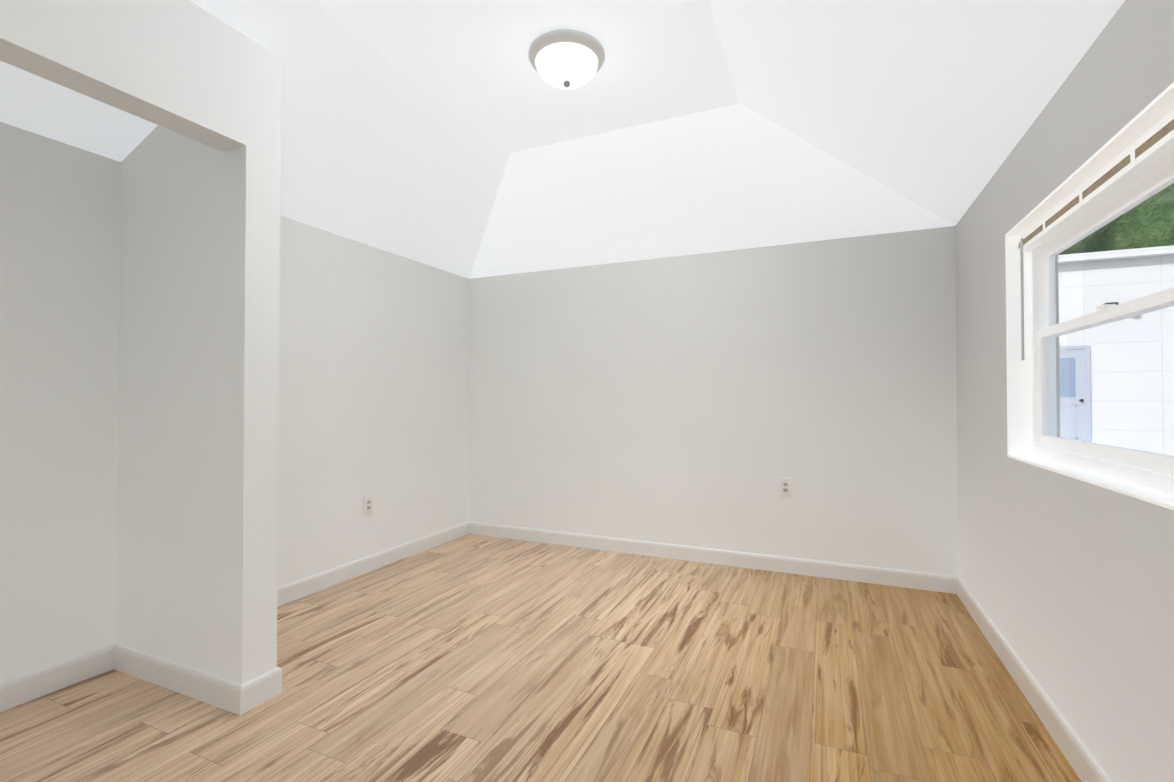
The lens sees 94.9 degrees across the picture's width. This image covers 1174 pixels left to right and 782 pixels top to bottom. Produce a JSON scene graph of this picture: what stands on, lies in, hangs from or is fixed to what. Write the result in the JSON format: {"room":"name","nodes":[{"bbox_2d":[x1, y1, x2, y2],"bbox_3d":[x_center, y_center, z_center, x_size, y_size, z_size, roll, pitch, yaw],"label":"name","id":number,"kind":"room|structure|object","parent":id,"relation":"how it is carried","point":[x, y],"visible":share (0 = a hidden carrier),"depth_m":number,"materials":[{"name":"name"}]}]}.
{"room":"empty bedroom","nodes":[
{"label":"empty bedroom","id":0,"kind":"room"},
{"bbox_2d":[0,0,246,151],"bbox_3d":[-1.974,-1.290,1.220,0.150,0.490,2.350,0,-1,24],"label":"header beam","id":1,"kind":"structure","parent":0,"point":[178,66],"depth_m":1.94,"materials":[{"name":"beige paint"}]},
{"bbox_2d":[115,37,280,684],"bbox_3d":[-1.825,-0.092,2.509,0.934,2.854,0.156,0,-1,24],"label":"wall","id":2,"kind":"structure","parent":0,"point":[197,477],"depth_m":2.37,"materials":[{"name":"beige paint"}]},
{"bbox_2d":[112,643,251,714],"bbox_3d":[-1.840,1.276,2.403,0.919,0.115,0.015,0,-1,24],"label":"baseboard","id":3,"kind":"structure","parent":2,"relation":"attached to","point":[224,693],"depth_m":2.36,"materials":[{"name":"white wood"}]},
{"bbox_2d":[252,667,281,699],"bbox_3d":[-1.771,1.278,2.560,0.919,0.115,0.015,0,-1,24],"label":"baseboard","id":4,"kind":"structure","parent":2,"relation":"attached to","point":[269,684],"depth_m":2.33,"materials":[{"name":"white wood"}]},
{"bbox_2d":[0,122,468,682],"bbox_3d":[-2.257,-0.220,2.874,0.150,3.120,5.172,0,-1,24],"label":"wall","id":5,"kind":"structure","parent":0,"point":[374,372],"depth_m":2.61,"materials":[{"name":"beige paint"}]},
{"bbox_2d":[0,645,111,711],"bbox_3d":[-2.746,1.265,1.545,0.015,0.115,2.320,0,-1,24],"label":"baseboard","id":6,"kind":"structure","parent":5,"relation":"attached to","point":[19,690],"depth_m":2.39,"materials":[{"name":"white wood"}]},
{"bbox_2d":[363,495,372,514],"bbox_3d":[-1.643,0.855,4.047,0.011,0.138,0.092,0,-1,24],"label":"electrical outlet","id":7,"kind":"object","parent":5,"relation":"attached to","point":[368,504],"visible":1,"depth_m":4.04,"materials":[{"name":"white plastic"}]},
{"bbox_2d":[277,522,467,606],"bbox_3d":[-1.682,1.296,3.948,0.015,0.115,2.624,0,-1,24],"label":"baseboard","id":8,"kind":"structure","parent":5,"relation":"attached to","point":[286,593],"depth_m":3.98,"materials":[{"name":"white wood"}]},
{"bbox_2d":[0,534,1081,781],"bbox_3d":[-0.358,1.389,2.012,4.304,0.120,5.472,0,-1,24],"label":"floor","id":9,"kind":"structure","parent":0,"point":[474,658],"depth_m":2.37,"materials":[{"name":"brown wood"}]},
{"bbox_2d":[0,0,1124,278],"bbox_3d":[-0.375,-1.439,2.071,4.056,0.619,5.199,0,-1,24],"label":"ceiling","id":10,"kind":"structure","parent":0,"point":[460,138],"depth_m":2.86,"materials":[{"name":"white paint"}]},
{"bbox_2d":[528,29,604,88],"bbox_3d":[-0.096,-1.525,2.562,0.364,0.160,0.364,0,-1,24],"label":"ceiling light","id":11,"kind":"object","parent":10,"relation":"attached to","point":[566,59],"visible":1,"depth_m":2.47,"materials":[{"name":"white glass"}]},
{"bbox_2d":[469,226,957,575],"bbox_3d":[0.720,-0.200,4.467,4.304,3.120,0.150,0,-1,24],"label":"wall","id":12,"kind":"structure","parent":0,"point":[705,400],"depth_m":4.19,"materials":[{"name":"beige paint"}]},
{"bbox_2d":[468,521,951,592],"bbox_3d":[0.653,1.302,4.387,3.930,0.115,0.015,0,-1,24],"label":"baseboard","id":13,"kind":"structure","parent":12,"relation":"attached to","point":[833,570],"depth_m":4.17,"materials":[{"name":"white wood"}]},
{"bbox_2d":[779,477,791,496],"bbox_3d":[1.485,0.719,4.028,0.092,0.138,0.011,0,-1,24],"label":"electrical outlet","id":14,"kind":"object","parent":12,"relation":"attached to","point":[785,486],"visible":1,"depth_m":4.02,"materials":[{"name":"white plastic"}]},
{"bbox_2d":[955,0,1173,781],"bbox_3d":[1.519,-0.242,1.203,0.200,3.120,5.172,0,-1,24],"label":"wall","id":15,"kind":"structure","parent":0,"point":[1067,581],"depth_m":1.94,"materials":[{"name":"beige paint"}]},
{"bbox_2d":[952,576,1110,781],"bbox_3d":[1.420,1.261,1.227,0.015,0.115,5.172,0,-1,24],"label":"baseboard","id":16,"kind":"structure","parent":15,"relation":"attached to","point":[1081,760],"depth_m":2.22,"materials":[{"name":"white wood"}]},
{"bbox_2d":[1005,82,1173,509],"bbox_3d":[1.821,-0.229,1.912,0.182,1.076,1.440,0,-1,24],"label":"window frame","id":17,"kind":"structure","parent":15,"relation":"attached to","point":[1019,421],"depth_m":2.56,"materials":[{"name":"white wood"}]},
{"bbox_2d":[1018,105,1173,359],"bbox_3d":[1.790,-0.451,1.928,0.059,0.604,1.396,0,-1,24],"label":"blind headrail","id":18,"kind":"object","parent":17,"relation":"attached to","point":[1149,145],"visible":1,"depth_m":1.80,"materials":[{"name":"white plastic"}]},
{"bbox_2d":[1030,149,1173,494],"bbox_3d":[1.855,-0.229,1.896,0.086,1.052,1.416,0,-1,24],"label":"window","id":19,"kind":"structure","parent":17,"relation":"attached to","point":[1151,470],"depth_m":2.01,"materials":[{"name":"white plastic"}]},
{"label":"outside","id":20,"kind":"structure","parent":0,"visible":0},
{"bbox_3d":[25.093,1.803,5.844,39.130,0.150,59.000,0,-1,24],"label":"ground","id":21,"kind":"structure","parent":20,"visible":0},
{"bbox_2d":[1058,245,1173,455],"bbox_3d":[14.211,-0.586,10.531,15.000,4.750,2.500,0,-1,24],"label":"building","id":22,"kind":"structure","parent":21,"relation":"on","point":[1112,340],"depth_m":11.43,"materials":[{"name":"paint"}]},
{"bbox_2d":[1058,183,1173,254],"bbox_3d":[16.264,-4.760,18.111,14.785,13.295,10.209,0,-1,24],"label":"tree","id":23,"kind":"object","parent":21,"relation":"on","point":[1133,216],"depth_m":14.19,"materials":[{"name":"green plant"}]}
]}

